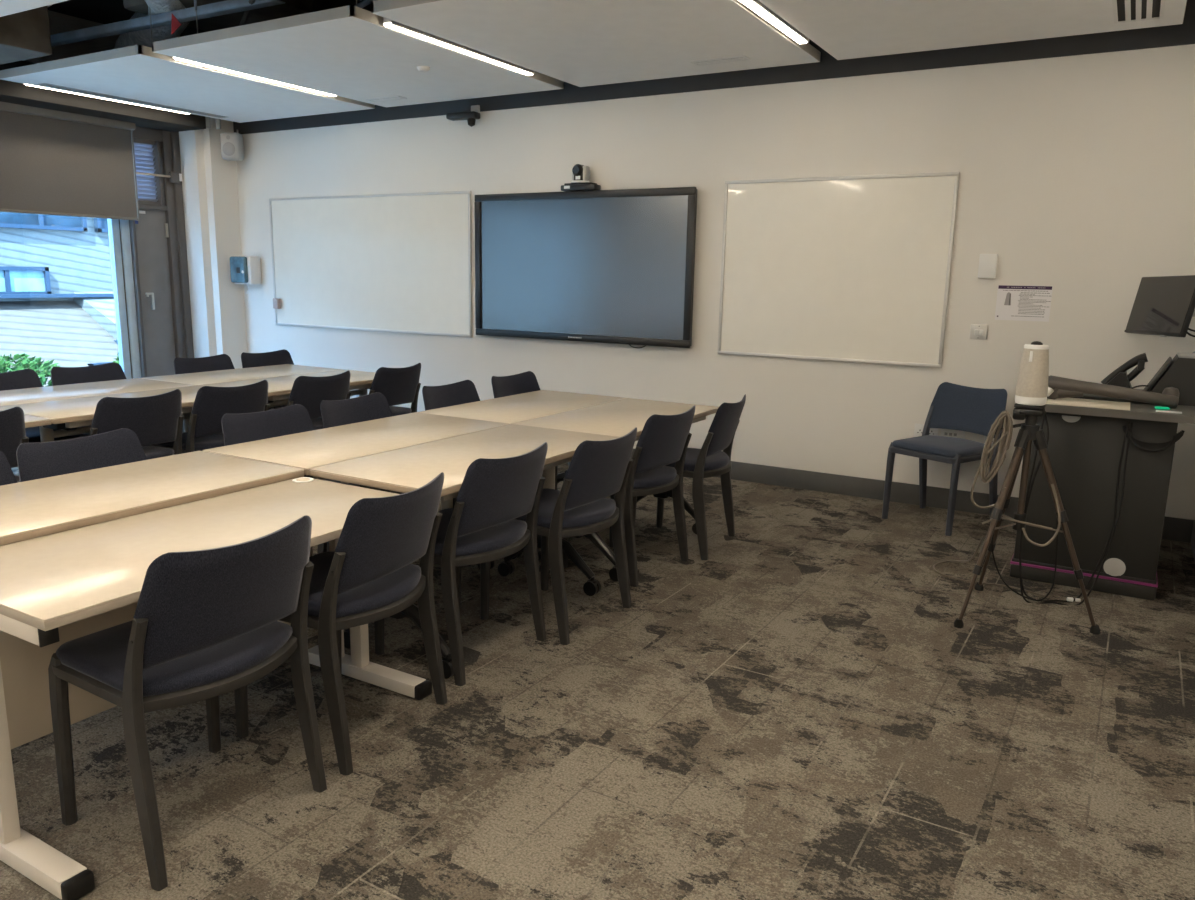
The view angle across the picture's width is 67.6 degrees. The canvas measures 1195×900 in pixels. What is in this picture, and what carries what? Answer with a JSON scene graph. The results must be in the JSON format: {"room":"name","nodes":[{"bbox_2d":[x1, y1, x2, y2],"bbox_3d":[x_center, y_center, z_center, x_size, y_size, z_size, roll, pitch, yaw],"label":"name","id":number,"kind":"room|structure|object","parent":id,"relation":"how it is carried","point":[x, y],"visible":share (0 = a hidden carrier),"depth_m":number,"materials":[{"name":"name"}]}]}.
{"room":"classroom","nodes":[
{"label":"classroom","id":0,"kind":"room"},
{"bbox_2d":[22,10,246,368],"bbox_3d":[-6.084,-1.503,5.417,0.820,3.550,8.600,8,13,30],"label":"wall","id":1,"kind":"structure","parent":0,"point":[209,181],"depth_m":8.68,"materials":[{"name":"paint"}]},
{"bbox_2d":[0,101,139,220],"bbox_3d":[-5.058,-2.322,6.763,0.110,0.942,3.300,8,13,30],"label":"roller blind","id":2,"kind":"object","parent":1,"relation":"attached to","point":[53,162],"visible":0.89,"depth_m":7.62,"materials":[{"name":"fabric"}]},
{"bbox_2d":[0,61,205,131],"bbox_3d":[-5.951,-2.510,4.926,0.510,0.280,8.220,8,13,30],"label":"trim","id":3,"kind":"structure","parent":1,"relation":"attached to","point":[10,92],"depth_m":7.46,"materials":[{"name":"metal"}]},
{"bbox_2d":[107,219,146,378],"bbox_3d":[-5.968,-1.181,5.791,0.120,2.780,7.250,8,13,30],"label":"window","id":4,"kind":"structure","parent":1,"relation":"in","point":[122,233],"depth_m":8.39,"materials":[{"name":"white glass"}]},
{"bbox_2d":[131,126,193,376],"bbox_3d":[-4.219,-1.706,8.635,0.140,2.780,0.490,8,13,30],"label":"door","id":5,"kind":"structure","parent":1,"relation":"in","point":[160,230],"depth_m":8.60,"materials":[{"name":"grey metal"}]},
{"bbox_2d":[136,171,181,182],"bbox_3d":[-4.139,-2.586,8.406,0.055,0.100,0.461,8,13,31],"label":"door closer","id":6,"kind":"object","parent":5,"relation":"attached to","point":[174,177],"depth_m":8.52,"materials":[{"name":"grey metal"}]},
{"bbox_2d":[220,130,243,160],"bbox_3d":[-3.485,-2.922,8.550,0.180,0.295,0.227,2,11,2],"label":"wall speaker","id":7,"kind":"object","parent":1,"relation":"attached to","point":[232,147],"visible":1,"depth_m":8.46,"materials":[{"name":"grey plastic"}]},
{"bbox_2d":[48,0,370,36],"bbox_3d":[-2.464,-2.870,2.982,9.160,0.200,9.000,8,13,30],"label":"ceiling","id":8,"kind":"structure","parent":0,"point":[99,11],"depth_m":7.42,"materials":[{"name":"black"}]},
{"bbox_2d":[0,0,67,16],"bbox_3d":[-4.111,-2.644,4.146,2.020,0.750,2.120,8,13,30],"label":"raft","id":9,"kind":"object","parent":8,"relation":"hanging from","point":[7,7],"visible":1,"depth_m":4.72,"materials":[{"name":"metal"}]},
{"bbox_2d":[50,0,284,46],"bbox_3d":[-3.307,-3.129,6.044,3.001,0.500,0.329,7,13,29],"label":"cable tray","id":10,"kind":"object","parent":8,"relation":"hanging from","point":[228,6],"visible":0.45,"depth_m":5.99,"materials":[{"name":"metal"}]},
{"bbox_2d":[114,0,188,48],"bbox_3d":[-3.202,-3.122,6.225,0.714,0.420,3.088,-3,12,-20],"label":"duct","id":11,"kind":"object","parent":10,"relation":"on","point":[142,37],"visible":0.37,"depth_m":6.40,"materials":[{"name":"metal"}]},
{"bbox_2d":[123,0,312,31],"bbox_3d":[-2.589,-3.143,6.080,1.100,0.300,0.700,8,13,30],"label":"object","id":12,"kind":"object","parent":11,"relation":"attached to","point":[291,7],"visible":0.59,"depth_m":6.11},
{"bbox_2d":[171,14,180,34],"bbox_3d":[-2.787,-2.821,5.902,0.110,0.130,0.004,8,13,30],"label":"tag","id":13,"kind":"object","parent":10,"relation":"hanging from","point":[175,24],"visible":1,"depth_m":5.91,"materials":[{"name":"plastic"}]},
{"bbox_2d":[0,7,374,122],"bbox_3d":[-3.159,-3.191,7.024,1.730,0.750,2.110,8,13,30],"label":"raft","id":14,"kind":"object","parent":8,"relation":"hanging from","point":[136,72],"visible":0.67,"depth_m":6.76,"materials":[{"name":"metal"}]},
{"bbox_2d":[25,83,225,117],"bbox_3d":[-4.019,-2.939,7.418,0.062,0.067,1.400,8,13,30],"label":"strip light","id":15,"kind":"object","parent":14,"relation":"attached to","point":[25,84],"visible":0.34,"depth_m":7.34,"materials":[{"name":"white plastic"}]},
{"bbox_2d":[173,57,335,95],"bbox_3d":[-2.439,-2.735,6.503,0.062,0.067,1.400,8,13,30],"label":"strip light","id":16,"kind":"object","parent":14,"relation":"attached to","point":[175,58],"visible":0.29,"depth_m":6.42,"materials":[{"name":"white plastic"}]},
{"bbox_2d":[205,117,210,127],"bbox_3d":[-3.648,-3.417,8.288,0.058,0.810,0.058,8,13,30],"label":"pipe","id":17,"kind":"object","parent":8,"relation":"attached to","point":[208,123],"visible":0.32,"depth_m":8.34,"materials":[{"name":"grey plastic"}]},
{"bbox_2d":[215,118,220,128],"bbox_3d":[-3.568,-3.426,8.344,0.046,0.810,0.046,8,13,30],"label":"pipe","id":18,"kind":"object","parent":8,"relation":"attached to","point":[217,121],"visible":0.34,"depth_m":8.39,"materials":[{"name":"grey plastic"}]},
{"bbox_2d":[151,0,563,106],"bbox_3d":[-1.542,-2.978,6.088,1.770,0.750,2.110,8,13,30],"label":"raft","id":19,"kind":"object","parent":8,"relation":"hanging from","point":[345,51],"visible":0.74,"depth_m":5.83,"materials":[{"name":"metal"}]},
{"bbox_2d":[366,96,406,101],"bbox_3d":[-1.683,-2.795,7.112,0.350,0.006,0.100,8,13,30],"label":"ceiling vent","id":20,"kind":"object","parent":19,"relation":"attached to","point":[391,97],"visible":1,"depth_m":7.11,"materials":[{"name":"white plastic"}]},
{"bbox_2d":[417,66,429,71],"bbox_3d":[-1.169,-2.556,5.995,0.090,0.028,0.090,8,13,30],"label":"smoke detector","id":21,"kind":"object","parent":19,"relation":"attached to","point":[419,68],"visible":1,"depth_m":5.97,"materials":[{"name":"white plastic"}]},
{"bbox_2d":[383,17,534,75],"bbox_3d":[-0.814,-2.508,5.565,0.062,0.067,1.400,8,13,30],"label":"strip light","id":22,"kind":"object","parent":19,"relation":"attached to","point":[388,23],"visible":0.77,"depth_m":5.43,"materials":[{"name":"white plastic"}]},
{"bbox_3d":[-1.757,-2.837,4.932,0.898,0.518,0.645,8,13,30],"label":"conduit","id":23,"kind":"object","parent":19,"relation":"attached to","visible":0},
{"bbox_2d":[239,0,255,25],"bbox_3d":[-2.300,-2.842,5.844,0.036,0.086,2.608,-5,12,-27],"label":"pipe","id":24,"kind":"object","parent":23,"relation":"attached to","point":[246,14],"visible":0.47,"depth_m":5.80,"materials":[{"name":"metal"}]},
{"bbox_2d":[354,0,374,7],"bbox_3d":[-1.493,-2.923,5.814,0.036,0.086,3.418,-8,14,-38],"label":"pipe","id":25,"kind":"object","parent":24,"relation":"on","point":[363,3],"visible":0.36,"depth_m":5.84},
{"bbox_2d":[371,0,820,86],"bbox_3d":[0.109,-2.760,5.133,1.790,0.750,2.110,8,13,30],"label":"raft","id":26,"kind":"object","parent":8,"relation":"hanging from","point":[580,43],"visible":0.98,"depth_m":5.09,"materials":[{"name":"metal"}]},
{"bbox_2d":[690,55,750,65],"bbox_3d":[0.778,-2.465,5.653,0.370,0.006,0.100,8,13,30],"label":"ceiling vent","id":27,"kind":"object","parent":26,"relation":"attached to","point":[736,58],"visible":1,"depth_m":5.64,"materials":[{"name":"white plastic"}]},
{"bbox_2d":[738,0,808,43],"bbox_3d":[0.846,-2.289,4.604,0.062,0.067,1.400,8,13,30],"label":"strip light","id":28,"kind":"object","parent":26,"relation":"attached to","point":[759,8],"visible":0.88,"depth_m":4.76,"materials":[{"name":"white plastic"}]},
{"bbox_2d":[759,0,1186,59],"bbox_3d":[1.758,-2.543,4.179,1.825,0.750,2.110,8,13,30],"label":"raft","id":29,"kind":"object","parent":8,"relation":"hanging from","point":[845,29],"visible":0.9,"depth_m":4.71,"materials":[{"name":"metal"}]},
{"bbox_2d":[1112,0,1164,23],"bbox_3d":[2.594,-2.162,4.278,0.220,0.006,0.830,8,13,30],"label":"ceiling vent","id":30,"kind":"object","parent":29,"relation":"attached to","point":[1124,11],"visible":1,"depth_m":4.46,"materials":[{"name":"white plastic"}]},
{"bbox_3d":[-3.853,-3.201,5.919,1.836,0.270,1.175,8,13,30],"label":"duct","id":31,"kind":"object","parent":8,"relation":"hanging from","visible":0},
{"bbox_2d":[0,6,51,64],"bbox_3d":[-4.308,-3.006,6.054,1.100,0.620,0.550,8,13,30],"label":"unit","id":32,"kind":"object","parent":31,"relation":"attached to","point":[24,35],"visible":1,"depth_m":5.94,"materials":[{"name":"metal"}]},
{"bbox_2d":[0,462,1194,899],"bbox_3d":[-2.531,0.770,3.695,9.160,0.120,9.000,8,13,30],"label":"floor","id":33,"kind":"structure","parent":0,"point":[800,709],"depth_m":2.81,"materials":[{"name":"carpet"}]},
{"bbox_2d":[0,451,17,485],"bbox_3d":[-2.006,0.455,2.895,0.547,0.830,0.516,8,13,30],"label":"chair","id":34,"kind":"object","parent":33,"relation":"on","point":[7,476],"visible":0.09,"depth_m":3.12,"materials":[{"name":"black fabric"}]},
{"bbox_2d":[0,407,28,481],"bbox_3d":[-2.915,0.215,4.037,0.547,0.830,0.516,8,13,30],"label":"chair","id":35,"kind":"object","parent":33,"relation":"on","point":[12,421],"visible":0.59,"depth_m":4.01,"materials":[{"name":"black fabric"}]},
{"bbox_2d":[0,410,50,427],"bbox_3d":[-3.185,0.271,3.968,0.606,0.730,1.216,8,13,30],"label":"folding table","id":36,"kind":"object","parent":33,"relation":"on","point":[30,421],"visible":0.09,"depth_m":4.23,"materials":[{"name":"beige laminate"}]},
{"bbox_2d":[0,369,85,442],"bbox_3d":[-3.384,-0.035,5.266,0.547,0.830,0.516,8,13,30],"label":"chair","id":37,"kind":"object","parent":33,"relation":"on","point":[25,378],"visible":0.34,"depth_m":5.39,"materials":[{"name":"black fabric"}]},
{"bbox_2d":[16,428,146,481],"bbox_3d":[-1.752,0.377,3.317,0.547,0.830,0.516,7,13,28],"label":"chair","id":38,"kind":"object","parent":33,"relation":"on","point":[37,460],"visible":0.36,"depth_m":3.36,"materials":[{"name":"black fabric"}]},
{"bbox_2d":[51,362,125,435],"bbox_3d":[-3.108,-0.119,5.723,0.547,0.830,0.516,8,13,30],"label":"chair","id":39,"kind":"object","parent":33,"relation":"on","point":[113,370],"visible":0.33,"depth_m":5.78,"materials":[{"name":"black fabric"}]},
{"bbox_2d":[0,378,193,405],"bbox_3d":[-3.090,0.010,5.310,0.606,0.730,1.206,8,13,30],"label":"folding table","id":40,"kind":"object","parent":33,"relation":"on","point":[59,392],"visible":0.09,"depth_m":5.27,"materials":[{"name":"beige laminate"}]},
{"bbox_2d":[0,385,202,441],"bbox_3d":[-2.561,0.080,5.004,0.606,0.730,1.206,8,13,30],"label":"folding table","id":41,"kind":"object","parent":33,"relation":"on","point":[66,415],"visible":0.16,"depth_m":4.62,"materials":[{"name":"beige laminate"}]},
{"bbox_2d":[89,389,183,459],"bbox_3d":[-2.512,0.091,4.705,0.547,0.830,0.516,7,13,29],"label":"chair","id":42,"kind":"object","parent":33,"relation":"on","point":[156,419],"visible":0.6,"depth_m":4.56,"materials":[{"name":"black fabric"}]},
{"bbox_2d":[0,451,303,545],"bbox_3d":[-1.671,0.493,2.977,0.606,0.730,1.266,8,13,30],"label":"folding table","id":43,"kind":"object","parent":33,"relation":"on","point":[36,508],"visible":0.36,"depth_m":2.95,"materials":[{"name":"beige laminate"}]},
{"bbox_2d":[48,515,326,890],"bbox_3d":[-1.072,0.578,2.353,0.547,0.830,0.516,8,13,31],"label":"chair","id":44,"kind":"object","parent":33,"relation":"on","point":[205,625],"visible":1,"depth_m":2.18,"materials":[{"name":"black fabric"}]},
{"bbox_2d":[153,380,269,453],"bbox_3d":[-2.227,0.004,5.178,0.547,0.830,0.516,8,13,31],"label":"chair","id":45,"kind":"object","parent":33,"relation":"on","point":[211,403],"visible":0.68,"depth_m":4.94,"materials":[{"name":"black fabric"}]},
{"bbox_2d":[0,477,431,899],"bbox_3d":[-1.141,0.574,2.667,0.624,0.706,1.264,8,13,30],"label":"office desk","id":46,"kind":"object","parent":33,"relation":"on","point":[57,589],"visible":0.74,"depth_m":2.42,"materials":[{"name":"laminate"}]},
{"bbox_2d":[174,354,273,432],"bbox_3d":[-2.680,-0.251,6.434,0.547,0.830,0.516,8,13,31],"label":"chair","id":47,"kind":"object","parent":33,"relation":"on","point":[222,361],"visible":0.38,"depth_m":6.49,"materials":[{"name":"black fabric"}]},
{"bbox_2d":[143,364,343,431],"bbox_3d":[-2.465,-0.181,6.346,0.606,0.730,1.216,8,13,30],"label":"folding table","id":48,"kind":"object","parent":33,"relation":"on","point":[209,377],"visible":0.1,"depth_m":6.18,"materials":[{"name":"beige laminate"}]},
{"bbox_2d":[241,349,293,408],"bbox_3d":[-2.394,-0.338,6.907,0.547,0.830,0.516,8,13,30],"label":"chair","id":49,"kind":"object","parent":33,"relation":"on","point":[279,357],"visible":0.29,"depth_m":6.96,"materials":[{"name":"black fabric"}]},
{"bbox_2d":[201,369,375,406],"bbox_3d":[-1.936,-0.112,6.040,0.606,0.730,1.216,8,13,30],"label":"folding table","id":50,"kind":"object","parent":33,"relation":"on","point":[280,387],"visible":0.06,"depth_m":5.92,"materials":[{"name":"beige laminate"}]},
{"bbox_2d":[221,404,359,553],"bbox_3d":[-1.327,0.247,4.021,0.547,0.830,0.516,8,13,32],"label":"chair","id":51,"kind":"object","parent":33,"relation":"on","point":[293,419],"visible":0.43,"depth_m":4.09,"materials":[{"name":"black fabric"}]},
{"bbox_2d":[287,370,350,429],"bbox_3d":[-1.900,-0.097,5.720,0.547,0.830,0.516,7,13,29],"label":"chair","id":52,"kind":"object","parent":33,"relation":"on","point":[309,392],"visible":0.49,"depth_m":5.51,"materials":[{"name":"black fabric"}]},
{"bbox_2d":[234,472,446,774],"bbox_3d":[-0.802,0.487,2.845,0.547,0.830,0.516,6,12,24],"label":"chair","id":53,"kind":"object","parent":33,"relation":"on","point":[370,576],"visible":0.94,"depth_m":2.65,"materials":[{"name":"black fabric"}]},
{"bbox_2d":[203,412,508,568],"bbox_3d":[-1.018,0.293,4.060,0.606,0.730,1.266,8,13,30],"label":"folding table","id":54,"kind":"object","parent":33,"relation":"on","point":[307,450],"visible":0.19,"depth_m":3.88,"materials":[{"name":"beige laminate"}]},
{"bbox_2d":[320,392,456,550],"bbox_3d":[-1.043,0.160,4.492,0.547,0.830,0.516,7,13,28],"label":"chair","id":55,"kind":"object","parent":33,"relation":"on","point":[373,406],"visible":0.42,"depth_m":4.55,"materials":[{"name":"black fabric"}]},
{"bbox_2d":[369,363,420,415],"bbox_3d":[-1.558,-0.201,6.288,0.547,0.830,0.516,7,13,28],"label":"chair","id":56,"kind":"object","parent":33,"relation":"on","point":[399,386],"visible":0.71,"depth_m":6.12,"materials":[{"name":"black fabric"}]},
{"bbox_2d":[422,380,479,410],"bbox_3d":[-0.670,0.045,5.111,0.547,0.830,0.516,8,13,30],"label":"chair","id":57,"kind":"object","parent":33,"relation":"on","point":[462,392],"visible":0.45,"depth_m":5.18,"materials":[{"name":"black fabric"}]},
{"bbox_2d":[374,442,547,685],"bbox_3d":[-0.511,0.378,3.430,0.547,0.830,0.516,8,13,32],"label":"chair","id":58,"kind":"object","parent":33,"relation":"on","point":[482,526],"visible":0.95,"depth_m":3.22,"materials":[{"name":"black fabric"}]},
{"bbox_2d":[309,424,618,678],"bbox_3d":[-0.489,0.363,3.754,0.606,0.730,1.266,8,13,30],"label":"folding table","id":59,"kind":"object","parent":33,"relation":"on","point":[407,469],"visible":0.64,"depth_m":3.59,"materials":[{"name":"beige laminate"}]},
{"bbox_2d":[419,390,624,558],"bbox_3d":[-0.394,0.102,5.096,0.606,0.730,1.186,8,13,30],"label":"folding table","id":60,"kind":"object","parent":33,"relation":"on","point":[516,408],"visible":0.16,"depth_m":4.96,"materials":[{"name":"beige laminate"}]},
{"bbox_2d":[491,371,556,489],"bbox_3d":[-0.349,-0.053,5.644,0.547,0.830,0.516,8,13,31],"label":"chair","id":61,"kind":"object","parent":33,"relation":"on","point":[525,382],"visible":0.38,"depth_m":5.71,"materials":[{"name":"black fabric"}]},
{"bbox_2d":[480,427,636,644],"bbox_3d":[-0.152,0.312,3.799,0.547,0.830,0.516,8,13,32],"label":"chair","id":62,"kind":"object","parent":33,"relation":"on","point":[597,470],"visible":0.95,"depth_m":3.60,"materials":[{"name":"blue fabric"}]},
{"bbox_2d":[513,398,718,580],"bbox_3d":[0.135,0.171,4.790,0.606,0.730,1.186,8,13,30],"label":"folding table","id":63,"kind":"object","parent":33,"relation":"on","point":[617,418],"visible":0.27,"depth_m":4.64,"materials":[{"name":"beige laminate"}]},
{"bbox_2d":[562,405,694,586],"bbox_3d":[0.166,0.184,4.479,0.547,0.830,0.516,9,13,34],"label":"chair","id":64,"kind":"object","parent":33,"relation":"on","point":[663,440],"visible":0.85,"depth_m":4.26,"materials":[{"name":"blue fabric"}]},
{"bbox_2d":[633,394,745,559],"bbox_3d":[0.500,0.110,4.891,0.547,0.830,0.516,6,12,24],"label":"chair","id":65,"kind":"object","parent":33,"relation":"on","point":[710,460],"visible":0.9,"depth_m":4.66,"materials":[{"name":"fabric"}]},
{"bbox_2d":[882,382,1007,535],"bbox_3d":[2.120,0.032,5.441,0.547,0.830,0.516,-7,14,-36],"label":"chair","id":66,"kind":"object","parent":33,"relation":"on","point":[953,406],"visible":0.91,"depth_m":5.44,"materials":[{"name":"blue fabric"}]},
{"bbox_2d":[933,535,1048,597],"bbox_3d":[1.772,0.482,4.309,0.486,0.364,0.594,-5,12,-26],"label":"cable","id":67,"kind":"object","parent":33,"relation":"on","point":[983,536],"visible":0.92,"depth_m":4.35,"materials":[{"name":"rubber"}]},
{"bbox_2d":[954,403,1099,633],"bbox_3d":[1.915,0.278,3.845,0.545,0.947,0.593,8,13,30],"label":"tripod","id":68,"kind":"object","parent":33,"relation":"on","point":[1029,431],"depth_m":3.79,"materials":[{"name":"brown metal"}]},
{"bbox_2d":[970,431,1007,508],"bbox_3d":[1.678,0.083,3.809,0.141,0.351,0.011,8,13,30],"label":"cable","id":69,"kind":"object","parent":68,"relation":"hanging from","point":[1005,434],"visible":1,"depth_m":3.83,"materials":[{"name":"rubber"}]},
{"bbox_2d":[982,484,1060,546],"bbox_3d":[1.813,0.269,3.814,0.305,0.271,0.041,5,12,19],"label":"cable","id":70,"kind":"object","parent":68,"relation":"hanging from","point":[1052,485],"visible":0.94,"depth_m":3.79,"materials":[{"name":"rubber"}]},
{"bbox_2d":[991,521,1057,600],"bbox_3d":[1.909,0.502,3.921,0.358,0.444,0.192,-5,12,-27],"label":"cable","id":71,"kind":"object","parent":68,"relation":"hanging from","point":[1057,521],"visible":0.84,"depth_m":3.94,"materials":[{"name":"black rubber"}]},
{"bbox_2d":[1015,341,1048,405],"bbox_3d":[1.835,-0.325,3.757,0.123,0.266,0.123,8,13,30],"label":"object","id":72,"kind":"object","parent":68,"relation":"on","point":[1033,375],"visible":1,"depth_m":3.72,"materials":[{"name":"white plastic"}]},
{"bbox_2d":[1020,408,1128,601],"bbox_3d":[2.129,0.248,4.047,0.628,0.945,0.120,-5,13,-29],"label":"cable","id":73,"kind":"object","parent":68,"relation":"hanging from","point":[1046,421],"visible":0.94,"depth_m":4.13,"materials":[{"name":"black rubber"}]},
{"bbox_2d":[1019,411,1132,604],"bbox_3d":[2.136,0.261,4.046,0.638,0.929,0.128,-4,12,-26],"label":"cable","id":74,"kind":"object","parent":68,"relation":"hanging from","point":[1042,424],"visible":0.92,"depth_m":4.11,"materials":[{"name":"black rubber"}]},
{"bbox_2d":[1009,389,1194,600],"bbox_3d":[2.635,0.179,4.561,0.830,0.893,1.040,8,13,30],"label":"lectern","id":75,"kind":"object","parent":33,"relation":"on","point":[1085,444],"visible":0.89,"depth_m":4.22,"materials":[{"name":"grey plastic"}]},
{"bbox_2d":[1046,398,1129,410],"bbox_3d":[2.319,-0.232,4.292,0.420,0.003,0.360,8,13,30],"label":"paper sheet","id":76,"kind":"object","parent":75,"relation":"on","point":[1078,402],"visible":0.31,"depth_m":4.23,"materials":[{"name":"paper"}]},
{"bbox_2d":[1069,394,1155,404],"bbox_3d":[2.516,-0.255,4.387,0.420,0.016,0.130,8,13,33],"label":"keyboard","id":77,"kind":"object","parent":75,"relation":"on","point":[1086,396],"visible":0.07,"depth_m":4.35,"materials":[{"name":"black plastic"}]},
{"bbox_2d":[1047,375,1179,408],"bbox_3d":[2.429,-0.272,4.244,0.569,0.127,0.133,8,13,30],"label":"camera","id":78,"kind":"object","parent":75,"relation":"on","point":[1058,387],"visible":0.88,"depth_m":4.22,"materials":[{"name":"grey plastic"}]},
{"bbox_2d":[1045,405,1194,423],"bbox_3d":[2.643,-0.241,4.479,0.830,0.032,1.040,7,13,30],"label":"countertop","id":79,"kind":"structure","parent":75,"relation":"on","point":[1049,408],"depth_m":4.04,"materials":[{"name":"laminate"}]},
{"bbox_2d":[1101,353,1148,388],"bbox_3d":[2.643,-0.383,4.500,0.336,0.232,0.200,8,13,30],"label":"desk phone","id":80,"kind":"object","parent":75,"relation":"on","point":[1118,377],"visible":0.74,"depth_m":4.42,"materials":[{"name":"black plastic"}]},
{"bbox_2d":[1123,425,1184,451],"bbox_3d":[2.518,-0.046,4.056,0.242,0.106,0.053,8,13,30],"label":"cable bundle","id":81,"kind":"object","parent":75,"relation":"attached to","point":[1150,447],"visible":1,"depth_m":4.05,"materials":[{"name":"black rubber"}]},
{"bbox_2d":[1143,352,1194,405],"bbox_3d":[2.833,-0.347,4.333,0.307,0.234,0.245,8,13,30],"label":"control panel","id":82,"kind":"object","parent":75,"relation":"on","point":[1178,372],"visible":0.73,"depth_m":4.24,"materials":[{"name":"black plastic"}]},
{"bbox_2d":[1187,310,1194,352],"bbox_3d":[3.097,-0.508,4.618,0.258,0.450,0.242,8,13,30],"label":"stand","id":83,"kind":"object","parent":75,"relation":"on","point":[1188,333],"visible":0.25,"depth_m":4.61,"materials":[{"name":"black metal"}]},
{"bbox_2d":[1124,275,1194,336],"bbox_3d":[2.971,-0.758,4.692,0.093,0.318,0.536,2,11,3],"label":"monitor","id":84,"kind":"object","parent":83,"relation":"attached to","point":[1163,306],"visible":1,"depth_m":4.65,"materials":[{"name":"black plastic"}]},
{"bbox_2d":[236,44,1194,519],"bbox_3d":[-0.254,-1.718,7.064,9.160,3.550,0.200,8,13,30],"label":"wall","id":85,"kind":"structure","parent":0,"point":[1076,171],"depth_m":5.91,"materials":[{"name":"paint"}]},
{"bbox_2d":[230,256,261,293],"bbox_3d":[-3.456,-1.716,8.765,0.260,0.363,0.184,8,13,30],"label":"dispenser","id":86,"kind":"object","parent":85,"relation":"attached to","point":[243,269],"visible":1,"depth_m":8.69,"materials":[{"name":"white plastic"}]},
{"bbox_2d":[269,191,472,337],"bbox_3d":[-2.100,-1.679,8.052,2.436,1.200,0.022,8,13,30],"label":"whiteboard","id":87,"kind":"object","parent":85,"relation":"attached to","point":[397,262],"visible":1,"depth_m":7.98,"materials":[{"name":"plastic"}]},
{"bbox_2d":[273,298,280,308],"bbox_3d":[-3.113,-1.423,8.671,0.070,0.100,0.045,8,13,30],"label":"eraser","id":88,"kind":"object","parent":87,"relation":"attached to","point":[276,301],"visible":1,"depth_m":8.65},
{"bbox_2d":[446,105,479,126],"bbox_3d":[-1.063,-2.677,7.162,0.270,0.175,0.151,6,12,23],"label":"security camera","id":89,"kind":"object","parent":85,"relation":"attached to","point":[470,116],"visible":1,"depth_m":7.11,"materials":[{"name":"grey plastic"}]},
{"bbox_2d":[474,187,696,347],"bbox_3d":[-0.146,-1.396,6.888,1.958,1.156,0.084,8,13,30],"label":"television","id":90,"kind":"object","parent":85,"relation":"attached to","point":[600,266],"visible":1,"depth_m":6.81,"materials":[{"name":"grey plastic"}]},
{"bbox_2d":[561,164,600,190],"bbox_3d":[-0.126,-2.049,6.718,0.300,0.189,0.150,8,13,30],"label":"camera","id":91,"kind":"object","parent":90,"relation":"on","point":[580,173],"visible":1,"depth_m":6.67,"materials":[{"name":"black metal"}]},
{"bbox_2d":[233,0,1194,133],"bbox_3d":[-0.017,-3.002,6.558,8.140,0.828,0.012,8,13,30],"label":"ceiling beam","id":92,"kind":"structure","parent":85,"relation":"attached to","point":[829,67],"depth_m":5.86,"materials":[{"name":"metal"}]},
{"bbox_2d":[321,417,1194,542],"bbox_3d":[-0.073,0.009,7.147,8.140,0.135,0.014,8,13,30],"label":"baseboard","id":93,"kind":"structure","parent":85,"relation":"attached to","point":[1175,529],"depth_m":6.02,"materials":[{"name":"plastic"}]},
{"bbox_2d":[718,172,959,367],"bbox_3d":[1.540,-1.197,5.946,1.535,1.200,0.022,8,13,30],"label":"whiteboard","id":94,"kind":"object","parent":85,"relation":"attached to","point":[855,269],"visible":1,"depth_m":5.91,"materials":[{"name":"plastic"}]},
{"bbox_2d":[914,423,937,436],"bbox_3d":[2.131,-0.121,5.792,0.146,0.088,0.016,8,13,30],"label":"power socket","id":95,"kind":"object","parent":85,"relation":"attached to","point":[918,429],"visible":0.43,"depth_m":5.80,"materials":[{"name":"white plastic"}]},
{"bbox_2d":[941,429,965,438],"bbox_3d":[2.274,-0.100,5.712,0.146,0.088,0.014,8,13,30],"label":"socket","id":96,"kind":"object","parent":85,"relation":"attached to","point":[944,432],"visible":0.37,"depth_m":5.71,"materials":[{"name":"white plastic"}]},
{"bbox_2d":[970,324,987,339],"bbox_3d":[2.364,-0.731,5.537,0.098,0.090,0.020,8,13,30],"label":"light switch","id":97,"kind":"object","parent":85,"relation":"attached to","point":[976,331],"visible":1,"depth_m":5.53,"materials":[{"name":"white plastic"}]},
{"bbox_2d":[978,254,997,277],"bbox_3d":[2.380,-1.122,5.446,0.100,0.145,0.034,8,13,30],"label":"wall box","id":98,"kind":"object","parent":85,"relation":"attached to","point":[987,267],"visible":1,"depth_m":5.43,"materials":[{"name":"white plastic"}]},
{"bbox_2d":[995,285,1052,321],"bbox_3d":[2.571,-0.887,5.391,0.300,0.210,0.003,8,13,30],"label":"notice","id":99,"kind":"object","parent":85,"relation":"attached to","point":[1014,302],"visible":1,"depth_m":5.39,"materials":[{"name":"paper"}]},
{"bbox_2d":[1004,292,1010,304],"bbox_3d":[2.498,-0.919,5.429,0.038,0.077,0.001,7,13,30],"label":"picture","id":100,"kind":"object","parent":99,"relation":"attached to","point":[1007,295],"depth_m":5.43},
{"bbox_3d":[1.355,-0.523,1.113,0.200,3.550,8.600,8,13,30],"label":"wall","id":101,"kind":"structure","parent":0,"visible":0},
{"bbox_2d":[1190,521,1194,561],"bbox_3d":[1.228,1.141,1.488,0.014,0.135,8.586,8,13,30],"label":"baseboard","id":102,"kind":"structure","parent":101,"relation":"attached to","point":[1192,542],"depth_m":4.99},
{"label":"outside","id":103,"kind":"structure","parent":0,"visible":0},
{"bbox_3d":[-16.150,-2.079,22.375,33.300,0.200,70.000,8,13,30],"label":"ground","id":104,"kind":"structure","parent":103,"visible":0},
{"bbox_2d":[0,353,59,386],"bbox_3d":[-7.016,-0.476,10.868,1.608,1.406,1.543,8,13,30],"label":"shrub","id":105,"kind":"object","parent":104,"relation":"on","point":[42,368],"visible":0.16,"depth_m":10.73,"materials":[{"name":"green plant"}]},
{"bbox_2d":[0,212,118,386],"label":"window","id":106,"kind":"structure","parent":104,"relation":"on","point":[57,294],"depth_m":13.99,"materials":[{"name":"glass"}]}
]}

